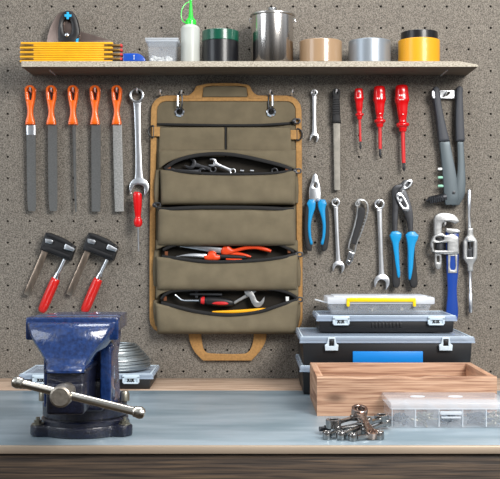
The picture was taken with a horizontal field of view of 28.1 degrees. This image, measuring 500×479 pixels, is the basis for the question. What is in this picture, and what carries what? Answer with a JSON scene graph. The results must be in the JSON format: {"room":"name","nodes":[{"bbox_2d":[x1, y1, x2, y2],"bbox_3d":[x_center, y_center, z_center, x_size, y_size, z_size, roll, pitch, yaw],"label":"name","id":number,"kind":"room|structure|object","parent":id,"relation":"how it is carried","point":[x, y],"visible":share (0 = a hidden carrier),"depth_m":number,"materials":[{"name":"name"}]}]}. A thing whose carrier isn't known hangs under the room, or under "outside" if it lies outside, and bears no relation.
{"room":"workshop","nodes":[
{"label":"workshop","id":0,"kind":"room"},
{"bbox_2d":[0,0,499,377],"bbox_3d":[0.068,-0.281,2.309,2.536,1.400,0.019,0,0,0],"label":"wall","id":1,"kind":"structure","parent":0,"point":[468,31],"depth_m":2.30,"materials":[{"name":"grey"}]},
{"bbox_2d":[147,83,302,360],"bbox_3d":[-0.057,-0.041,2.271,0.355,0.636,0.053,0,0,0],"label":"bag","id":2,"kind":"object","parent":1,"relation":"hanging from","point":[230,126],"visible":1,"depth_m":2.26,"materials":[{"name":"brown fabric"}]},
{"bbox_2d":[171,168,204,171],"bbox_3d":[-0.142,-0.155,2.274,0.083,0.016,0.006,0,0,0],"label":"wrench","id":3,"kind":"object","parent":2,"relation":"in","point":[200,169],"visible":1,"depth_m":2.27,"materials":[{"name":"metal"}]},
{"bbox_2d":[185,158,216,171],"bbox_3d":[-0.113,-0.169,2.278,0.074,0.036,0.008,0,0,0],"label":"wrench","id":4,"kind":"object","parent":2,"relation":"in","point":[194,164],"visible":1,"depth_m":2.28,"materials":[{"name":"metal"}]},
{"bbox_2d":[175,294,233,306],"bbox_3d":[-0.104,0.138,2.269,0.136,0.030,0.023,0,0,0],"label":"screwdriver","id":5,"kind":"object","parent":2,"relation":"in","point":[212,301],"visible":1,"depth_m":2.26,"materials":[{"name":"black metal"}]},
{"bbox_2d":[190,291,221,297],"bbox_3d":[-0.100,0.125,2.276,0.073,0.016,0.012,0,0,0],"label":"tool","id":6,"kind":"object","parent":2,"relation":"in","point":[196,294],"visible":1,"depth_m":2.27,"materials":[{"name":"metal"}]},
{"bbox_2d":[176,251,245,259],"bbox_3d":[-0.090,0.037,2.264,0.164,0.024,0.016,0,0,0],"label":"pliers","id":7,"kind":"object","parent":2,"relation":"in","point":[212,255],"visible":1,"depth_m":2.26,"materials":[{"name":"orange plastic"}]},
{"bbox_2d":[209,158,235,172],"bbox_3d":[-0.063,-0.166,2.272,0.063,0.037,0.008,0,0,0],"label":"wrench","id":8,"kind":"object","parent":2,"relation":"in","point":[215,163],"visible":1,"depth_m":2.27,"materials":[{"name":"silver metal"}]},
{"bbox_2d":[177,246,270,257],"bbox_3d":[-0.059,0.026,2.271,0.215,0.031,0.016,0,0,0],"label":"pliers","id":9,"kind":"object","parent":2,"relation":"in","point":[226,249],"visible":1,"depth_m":2.27,"materials":[{"name":"orange plastic"}]},
{"bbox_2d":[212,308,263,312],"bbox_3d":[-0.019,0.161,2.263,0.134,0.013,0.010,0,0,0],"label":"marker","id":10,"kind":"object","parent":2,"relation":"in","point":[255,309],"visible":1,"depth_m":2.26,"materials":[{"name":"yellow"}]},
{"bbox_2d":[234,291,264,306],"bbox_3d":[-0.002,0.133,2.272,0.072,0.042,0.011,0,0,0],"label":"hammer","id":11,"kind":"object","parent":2,"relation":"in","point":[250,294],"visible":1,"depth_m":2.27,"materials":[{"name":"silver metal"}]},
{"bbox_2d":[21,61,477,75],"bbox_3d":[-0.001,-0.382,2.242,0.997,0.014,0.116,0,0,0],"label":"wall shelf","id":12,"kind":"object","parent":1,"relation":"attached to","point":[55,68],"visible":1,"depth_m":2.19,"materials":[{"name":"white wood"}]},
{"bbox_2d":[20,42,122,61],"bbox_3d":[-0.393,-0.412,2.203,0.225,0.044,0.017,0,0,0],"label":"folding rule","id":13,"kind":"object","parent":12,"relation":"on","point":[29,51],"visible":0.98,"depth_m":2.20,"materials":[{"name":"yellow wood"}]},
{"bbox_2d":[47,11,110,41],"bbox_3d":[-0.389,-0.461,2.264,0.150,0.113,0.023,0,0,0],"label":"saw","id":14,"kind":"object","parent":12,"relation":"on","point":[65,27],"visible":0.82,"depth_m":2.27,"materials":[{"name":"metal"}]},
{"bbox_2d":[123,53,145,60],"bbox_3d":[-0.255,-0.399,2.205,0.049,0.020,0.023,0,0,0],"label":"case","id":15,"kind":"object","parent":12,"relation":"on","point":[126,56],"visible":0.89,"depth_m":2.19,"materials":[{"name":"blue plastic"}]},
{"bbox_2d":[181,0,199,60],"bbox_3d":[-0.133,-0.465,2.220,0.042,0.151,0.042,0,0,0],"label":"glue bottle","id":16,"kind":"object","parent":12,"relation":"on","point":[190,32],"visible":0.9,"depth_m":2.20,"materials":[{"name":"grey plastic"}]},
{"bbox_2d":[202,39,238,60],"bbox_3d":[-0.066,-0.415,2.230,0.081,0.050,0.081,0,0,0],"label":"tape roll","id":17,"kind":"object","parent":12,"relation":"on","point":[212,49],"visible":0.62,"depth_m":2.19,"materials":[{"name":"black plastic"}]},
{"bbox_2d":[202,28,238,41],"bbox_3d":[-0.066,-0.451,2.230,0.082,0.023,0.082,0,0,0],"label":"tape roll","id":18,"kind":"object","parent":17,"relation":"on","point":[214,33],"visible":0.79,"depth_m":2.19,"materials":[{"name":"teal plastic"}]},
{"bbox_2d":[249,7,295,60],"bbox_3d":[0.050,-0.454,2.232,0.103,0.128,0.101,0,0,0],"label":"steel canister","id":19,"kind":"object","parent":12,"relation":"on","point":[272,28],"visible":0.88,"depth_m":2.19,"materials":[{"name":"grey metal"}]},
{"bbox_2d":[299,38,341,60],"bbox_3d":[0.158,-0.415,2.230,0.095,0.051,0.095,0,0,0],"label":"tape roll","id":20,"kind":"object","parent":12,"relation":"on","point":[313,49],"visible":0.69,"depth_m":2.19,"materials":[{"name":"beige plastic"}]},
{"bbox_2d":[349,38,390,60],"bbox_3d":[0.267,-0.415,2.230,0.093,0.052,0.093,0,0,0],"label":"tape roll","id":21,"kind":"object","parent":12,"relation":"on","point":[361,49],"visible":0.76,"depth_m":2.19,"materials":[{"name":"silver metal"}]},
{"bbox_2d":[398,37,439,60],"bbox_3d":[0.377,-0.416,2.230,0.092,0.053,0.092,0,0,0],"label":"tape roll","id":22,"kind":"object","parent":12,"relation":"on","point":[414,48],"visible":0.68,"depth_m":2.19,"materials":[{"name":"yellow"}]},
{"bbox_2d":[401,29,437,38],"bbox_3d":[0.377,-0.452,2.230,0.082,0.018,0.082,0,0,0],"label":"tape roll","id":23,"kind":"object","parent":22,"relation":"on","point":[417,32],"visible":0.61,"depth_m":2.19,"materials":[{"name":"black"}]},
{"bbox_2d":[0,378,499,478],"bbox_3d":[0.000,0.426,1.921,2.200,0.215,0.755,0,0,0],"label":"workbench","id":24,"kind":"object","parent":1,"relation":"attached to","point":[190,428],"visible":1,"depth_m":1.55,"materials":[{"name":"blue metal"}]},
{"bbox_2d":[11,312,145,438],"bbox_3d":[-0.253,0.219,1.612,0.207,0.198,0.376,0,0,0],"label":"bench vise","id":25,"kind":"object","parent":24,"relation":"on","point":[82,397],"visible":1,"depth_m":1.53,"materials":[{"name":"blue metal"}]},
{"bbox_2d":[19,342,159,388],"bbox_3d":[-0.349,0.273,2.201,0.287,0.091,0.165,0,0,0],"label":"case","id":26,"kind":"object","parent":24,"relation":"on","point":[142,379],"depth_m":2.14,"materials":[{"name":"black plastic"}]},
{"bbox_2d":[0,391,499,444],"bbox_3d":[0.000,0.320,1.830,2.200,0.002,0.560,0,0,0],"label":"countertop","id":27,"kind":"structure","parent":24,"relation":"on","point":[171,417],"depth_m":1.72,"materials":[{"name":"blue metal"}]},
{"bbox_2d":[295,354,309,393],"bbox_3d":[0.282,0.289,2.156,0.361,0.060,0.225,0,0,0],"label":"case","id":28,"kind":"object","parent":24,"relation":"on","point":[303,370],"visible":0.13,"depth_m":2.05,"materials":[{"name":"black plastic"}]},
{"bbox_2d":[295,328,474,364],"bbox_3d":[0.282,0.229,2.156,0.361,0.060,0.225,0,0,0],"label":"case","id":29,"kind":"object","parent":28,"relation":"on","point":[314,345],"visible":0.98,"depth_m":2.05,"materials":[{"name":"black plastic"}]},
{"bbox_2d":[312,311,456,331],"bbox_3d":[0.291,0.180,2.204,0.301,0.037,0.157,0,0,0],"label":"case","id":30,"kind":"object","parent":29,"relation":"on","point":[325,321],"visible":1,"depth_m":2.13,"materials":[{"name":"black plastic"}]},
{"bbox_2d":[315,294,434,306],"bbox_3d":[0.270,0.142,2.204,0.258,0.039,0.113,0,0,0],"label":"box","id":31,"kind":"object","parent":30,"relation":"on","point":[347,299],"visible":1,"depth_m":2.15,"materials":[{"name":"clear plastic"}]},
{"bbox_2d":[319,425,330,430],"bbox_3d":[0.123,0.311,1.641,0.018,0.011,0.012,0,0,-13],"label":"bit","id":32,"kind":"object","parent":24,"relation":"on","point":[321,428],"visible":0.69,"depth_m":1.64,"materials":[{"name":"metal"}]},
{"bbox_2d":[322,419,359,439],"bbox_3d":[0.153,0.309,1.627,0.014,0.019,0.105,0,0,43],"label":"wrench","id":33,"kind":"object","parent":24,"relation":"on","point":[327,434],"visible":0.62,"depth_m":1.59,"materials":[{"name":"silver metal"}]},
{"bbox_2d":[333,417,371,429],"bbox_3d":[0.167,0.303,1.632,0.075,0.020,0.014,0,0,-27],"label":"wrench","id":34,"kind":"object","parent":33,"relation":"on","point":[369,418],"visible":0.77,"depth_m":1.63,"materials":[{"name":"silver metal"}]},
{"bbox_2d":[326,414,357,428],"bbox_3d":[0.154,0.299,1.641,0.077,0.015,0.025,0,0,-44],"label":"wrench","id":35,"kind":"object","parent":24,"relation":"on","point":[331,423],"visible":0.94,"depth_m":1.62,"materials":[{"name":"silver metal"}]},
{"bbox_2d":[336,413,388,439],"bbox_3d":[0.186,0.305,1.637,0.025,0.023,0.144,0,0,37],"label":"wrench","id":36,"kind":"object","parent":24,"relation":"on","point":[378,417],"visible":0.98,"depth_m":1.63,"materials":[{"name":"silver metal"}]},
{"bbox_2d":[351,404,377,439],"bbox_3d":[0.188,0.296,1.628,0.027,0.043,0.094,0,0,-10],"label":"wrench","id":37,"kind":"object","parent":24,"relation":"on","point":[360,411],"visible":1,"depth_m":1.63,"materials":[{"name":"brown metal"}]},
{"bbox_2d":[348,430,383,440],"bbox_3d":[0.185,0.312,1.588,0.060,0.013,0.016,0,0,-14],"label":"wrench","id":38,"kind":"object","parent":24,"relation":"on","point":[351,436],"visible":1,"depth_m":1.58,"materials":[{"name":"silver metal"}]},
{"bbox_2d":[361,419,390,433],"bbox_3d":[0.208,0.309,1.652,0.016,0.013,0.088,0,0,35],"label":"wrench","id":39,"kind":"object","parent":24,"relation":"on","point":[388,422],"visible":0.69,"depth_m":1.66,"materials":[{"name":"silver metal"}]},
{"bbox_2d":[310,362,496,415],"bbox_3d":[0.283,0.282,1.913,0.325,0.073,0.215,0,0,0],"label":"wooden tray","id":40,"kind":"object","parent":24,"relation":"on","point":[335,387],"visible":0.81,"depth_m":1.80,"materials":[{"name":"brown wood"}]},
{"bbox_2d":[392,395,499,426],"bbox_3d":[0.340,0.296,1.746,0.205,0.044,0.126,0,0,0],"label":"box","id":41,"kind":"object","parent":24,"relation":"on","point":[454,409],"visible":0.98,"depth_m":1.71,"materials":[{"name":"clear plastic"}]},
{"bbox_2d":[467,420,480,423],"bbox_3d":[0.383,0.313,1.712,0.028,0.009,0.007,0,0,-30],"label":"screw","id":42,"kind":"object","parent":41,"relation":"in","point":[468,421],"visible":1,"depth_m":1.71,"materials":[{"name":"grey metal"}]},
{"bbox_2d":[472,413,487,417],"bbox_3d":[0.392,0.300,1.703,0.028,0.009,0.007,0,0,14],"label":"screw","id":43,"kind":"object","parent":41,"relation":"in","point":[476,415],"visible":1,"depth_m":1.70,"materials":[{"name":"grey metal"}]},
{"bbox_3d":[-0.256,-0.092,2.286,0.006,0.011,0.036,0,0,0],"label":"hook","id":44,"kind":"object","parent":1,"relation":"attached to","visible":0},
{"bbox_2d":[133,192,141,250],"bbox_3d":[-0.255,-0.041,2.266,0.021,0.135,0.019,0,0,0],"label":"screwdriver","id":45,"kind":"object","parent":44,"relation":"hanging from","point":[137,196],"visible":1,"depth_m":2.26,"materials":[{"name":"red plastic"}]},
{"bbox_3d":[0.247,-0.335,2.286,0.006,0.011,0.036,0,0,0],"label":"hook","id":46,"kind":"object","parent":1,"relation":"attached to","visible":0},
{"bbox_2d":[354,88,363,149],"bbox_3d":[0.248,-0.275,2.280,0.022,0.139,0.021,0,0,-5],"label":"screwdriver","id":47,"kind":"object","parent":46,"relation":"hanging from","point":[358,96],"visible":1,"depth_m":2.27,"materials":[{"name":"red plastic"}]},
{"bbox_3d":[0.296,-0.336,2.286,0.006,0.011,0.036,0,0,0],"label":"hook","id":48,"kind":"object","parent":1,"relation":"attached to","visible":0},
{"bbox_2d":[373,86,385,156],"bbox_3d":[0.295,-0.269,2.280,0.030,0.162,0.027,0,0,0],"label":"screwdriver","id":49,"kind":"object","parent":48,"relation":"hanging from","point":[379,97],"visible":1,"depth_m":2.27,"materials":[{"name":"red plastic"}]},
{"bbox_3d":[0.346,-0.337,2.286,0.006,0.011,0.036,0,0,0],"label":"hook","id":50,"kind":"object","parent":1,"relation":"attached to","visible":0},
{"bbox_2d":[395,84,408,170],"bbox_3d":[0.346,-0.254,2.280,0.033,0.196,0.031,0,0,-5],"label":"screwdriver","id":51,"kind":"object","parent":50,"relation":"hanging from","point":[401,91],"visible":1,"depth_m":2.27,"materials":[{"name":"red plastic"}]},
{"bbox_3d":[-0.156,-0.335,2.286,0.006,0.011,0.036,0,0,0],"label":"hook","id":52,"kind":"object","parent":1,"relation":"attached to","visible":0},
{"bbox_2d":[177,91,182,110],"bbox_3d":[-0.160,-0.316,2.282,0.014,0.047,0.016,0,0,0],"label":"ring","id":53,"kind":"object","parent":52,"relation":"hanging from","point":[179,109],"visible":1,"depth_m":2.27,"materials":[{"name":"metal"}]},
{"bbox_3d":[0.046,-0.335,2.286,0.006,0.011,0.036,0,0,0],"label":"hook","id":54,"kind":"object","parent":1,"relation":"attached to","visible":0},
{"bbox_2d":[268,91,273,110],"bbox_3d":[0.047,-0.316,2.282,0.005,0.047,0.020,0,0,-41],"label":"carabiner","id":55,"kind":"object","parent":54,"relation":"hanging from","point":[271,109],"visible":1,"depth_m":2.28,"materials":[{"name":"metal"}]},
{"bbox_3d":[0.495,0.000,2.286,0.006,0.011,0.036,0,0,0],"label":"hook","id":56,"kind":"object","parent":1,"relation":"attached to","visible":0},
{"bbox_2d":[463,189,476,312],"bbox_3d":[0.502,0.027,2.284,0.032,0.282,0.014,0,0,0],"label":"wrench","id":57,"kind":"object","parent":56,"relation":"hanging from","point":[470,254],"visible":1,"depth_m":2.28,"materials":[{"name":"metal"}]},
{"bbox_3d":[0.246,-0.083,2.286,0.006,0.011,0.036,0,0,0],"label":"hook","id":58,"kind":"object","parent":1,"relation":"attached to","visible":0},
{"bbox_2d":[345,198,368,265],"bbox_3d":[0.244,-0.017,2.283,0.053,0.154,0.014,0,0,0],"label":"wrench","id":59,"kind":"object","parent":58,"relation":"hanging from","point":[360,212],"visible":1,"depth_m":2.28,"materials":[{"name":"black metal"}]},
{"bbox_3d":[-0.460,0.004,2.286,0.006,0.011,0.036,0,0,0],"label":"hook","id":60,"kind":"object","parent":1,"relation":"attached to","visible":0},
{"bbox_2d":[24,232,75,312],"bbox_3d":[-0.457,0.076,2.280,0.121,0.184,0.029,0,0,0],"label":"clamp","id":61,"kind":"object","parent":60,"relation":"hanging from","point":[61,247],"visible":1,"depth_m":2.27,"materials":[{"name":"metal"}]},
{"bbox_3d":[0.346,-0.107,2.286,0.006,0.011,0.036,0,0,0],"label":"hook","id":62,"kind":"object","parent":1,"relation":"attached to","visible":0},
{"bbox_2d":[389,179,418,287],"bbox_3d":[0.351,-0.013,2.277,0.066,0.247,0.018,0,0,0],"label":"pliers","id":63,"kind":"object","parent":62,"relation":"hanging from","point":[400,199],"visible":1,"depth_m":2.27,"materials":[{"name":"metal"}]},
{"bbox_3d":[-0.363,0.004,2.286,0.006,0.011,0.036,0,0,0],"label":"hook","id":64,"kind":"object","parent":1,"relation":"attached to","visible":0},
{"bbox_2d":[66,233,118,311],"bbox_3d":[-0.360,0.076,2.280,0.120,0.184,0.029,0,0,0],"label":"clamp","id":65,"kind":"object","parent":64,"relation":"hanging from","point":[103,247],"visible":0.99,"depth_m":2.27,"materials":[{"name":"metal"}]},
{"bbox_3d":[-0.257,-0.340,2.286,0.006,0.011,0.036,0,0,0],"label":"hook","id":66,"kind":"object","parent":1,"relation":"attached to","visible":0},
{"bbox_2d":[129,88,148,196],"bbox_3d":[-0.253,-0.221,2.287,0.046,0.250,0.012,0,0,0],"label":"wrench","id":67,"kind":"object","parent":66,"relation":"hanging from","point":[139,180],"visible":1,"depth_m":2.28,"materials":[{"name":"silver metal"}]},
{"bbox_3d":[0.147,-0.337,2.286,0.006,0.011,0.036,0,0,0],"label":"hook","id":68,"kind":"object","parent":1,"relation":"attached to","visible":0},
{"bbox_2d":[310,89,318,141],"bbox_3d":[0.147,-0.283,2.289,0.021,0.121,0.008,0,0,0],"label":"wrench","id":69,"kind":"object","parent":68,"relation":"hanging from","point":[314,133],"visible":1,"depth_m":2.29,"materials":[{"name":"silver metal"}]},
{"bbox_3d":[0.195,-0.089,2.286,0.006,0.011,0.036,0,0,0],"label":"hook","id":70,"kind":"object","parent":1,"relation":"attached to","visible":0},
{"bbox_2d":[331,198,344,272],"bbox_3d":[0.201,-0.009,2.289,0.031,0.172,0.009,0,0,0],"label":"wrench","id":71,"kind":"object","parent":70,"relation":"hanging from","point":[338,260],"visible":1,"depth_m":2.29,"materials":[{"name":"silver metal"}]},
{"bbox_3d":[0.294,-0.087,2.286,0.006,0.011,0.036,0,0,0],"label":"hook","id":72,"kind":"object","parent":1,"relation":"attached to","visible":0},
{"bbox_2d":[374,199,389,288],"bbox_3d":[0.302,0.012,2.288,0.037,0.208,0.010,0,0,0],"label":"wrench","id":73,"kind":"object","parent":72,"relation":"hanging from","point":[381,276],"visible":0.99,"depth_m":2.29,"materials":[{"name":"silver metal"}]},
{"bbox_3d":[-0.500,-0.341,2.286,0.006,0.011,0.036,0,0,0],"label":"hook","id":74,"kind":"object","parent":1,"relation":"attached to","visible":0},
{"bbox_2d":[25,85,35,210],"bbox_3d":[-0.502,-0.209,2.286,0.026,0.287,0.017,0,0,0],"label":"file","id":75,"kind":"object","parent":74,"relation":"hanging from","point":[30,124],"visible":1,"depth_m":2.28,"materials":[{"name":"orange plastic"}]},
{"bbox_3d":[-0.452,-0.341,2.286,0.006,0.011,0.036,0,0,0],"label":"hook","id":76,"kind":"object","parent":1,"relation":"attached to","visible":0},
{"bbox_2d":[46,85,56,210],"bbox_3d":[-0.453,-0.209,2.286,0.026,0.287,0.017,0,0,0],"label":"file","id":77,"kind":"object","parent":76,"relation":"hanging from","point":[51,121],"visible":0.99,"depth_m":2.28,"materials":[{"name":"orange plastic"}]},
{"bbox_3d":[-0.403,-0.341,2.286,0.006,0.011,0.036,0,0,0],"label":"hook","id":78,"kind":"object","parent":1,"relation":"attached to","visible":0},
{"bbox_2d":[67,85,78,211],"bbox_3d":[-0.405,-0.208,2.286,0.024,0.290,0.017,0,0,0],"label":"file","id":79,"kind":"object","parent":78,"relation":"hanging from","point":[72,120],"visible":0.99,"depth_m":2.28,"materials":[{"name":"orange plastic"}]},
{"bbox_3d":[-0.353,-0.341,2.286,0.006,0.011,0.036,0,0,0],"label":"hook","id":80,"kind":"object","parent":1,"relation":"attached to","visible":0},
{"bbox_2d":[89,85,100,211],"bbox_3d":[-0.354,-0.208,2.286,0.025,0.288,0.017,0,0,0],"label":"file","id":81,"kind":"object","parent":80,"relation":"hanging from","point":[95,124],"visible":0.99,"depth_m":2.28,"materials":[{"name":"orange plastic"}]},
{"bbox_3d":[-0.303,-0.341,2.286,0.006,0.011,0.036,0,0,0],"label":"hook","id":82,"kind":"object","parent":1,"relation":"attached to","visible":0},
{"bbox_2d":[111,85,123,211],"bbox_3d":[-0.302,-0.208,2.286,0.029,0.289,0.017,0,0,0],"label":"file","id":83,"kind":"object","parent":82,"relation":"hanging from","point":[116,121],"visible":1,"depth_m":2.28,"materials":[{"name":"orange plastic"}]},
{"bbox_3d":[0.196,-0.337,2.286,0.006,0.011,0.036,0,0,0],"label":"hook","id":84,"kind":"object","parent":1,"relation":"attached to","visible":0},
{"bbox_2d":[331,88,340,189],"bbox_3d":[0.197,-0.229,2.285,0.022,0.232,0.018,0,0,0],"label":"file","id":85,"kind":"object","parent":84,"relation":"hanging from","point":[336,120],"visible":0.99,"depth_m":2.28,"materials":[{"name":"silver metal"}]},
{"bbox_3d":[0.446,-0.332,2.286,0.006,0.011,0.036,0,0,0],"label":"hook","id":86,"kind":"object","parent":1,"relation":"attached to","visible":0},
{"bbox_2d":[426,86,465,205],"bbox_3d":[0.447,-0.213,2.281,0.092,0.273,0.025,0,0,-5],"label":"hand riveter","id":87,"kind":"object","parent":86,"relation":"hanging from","point":[454,183],"visible":1,"depth_m":2.27,"materials":[{"name":"grey metal"}]},
{"bbox_3d":[0.443,-0.035,2.286,0.006,0.011,0.036,0,0,0],"label":"hook","id":88,"kind":"object","parent":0,"visible":0},
{"bbox_2d":[430,213,459,318],"bbox_3d":[0.444,0.063,2.277,0.068,0.247,0.018,0,0,0],"label":"wrench","id":89,"kind":"object","parent":88,"relation":"hanging from","point":[451,236],"visible":0.96,"depth_m":2.27,"materials":[{"name":"metal"}]},
{"bbox_3d":[0.154,-0.090,2.286,0.006,0.011,0.036,0,0,0],"label":"hook","id":90,"kind":"object","parent":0,"visible":0},
{"bbox_2d":[304,174,329,250],"bbox_3d":[0.152,-0.062,2.279,0.058,0.177,0.016,0,0,0],"label":"pliers","id":91,"kind":"object","parent":90,"relation":"hanging from","point":[314,192],"visible":1,"depth_m":2.27,"materials":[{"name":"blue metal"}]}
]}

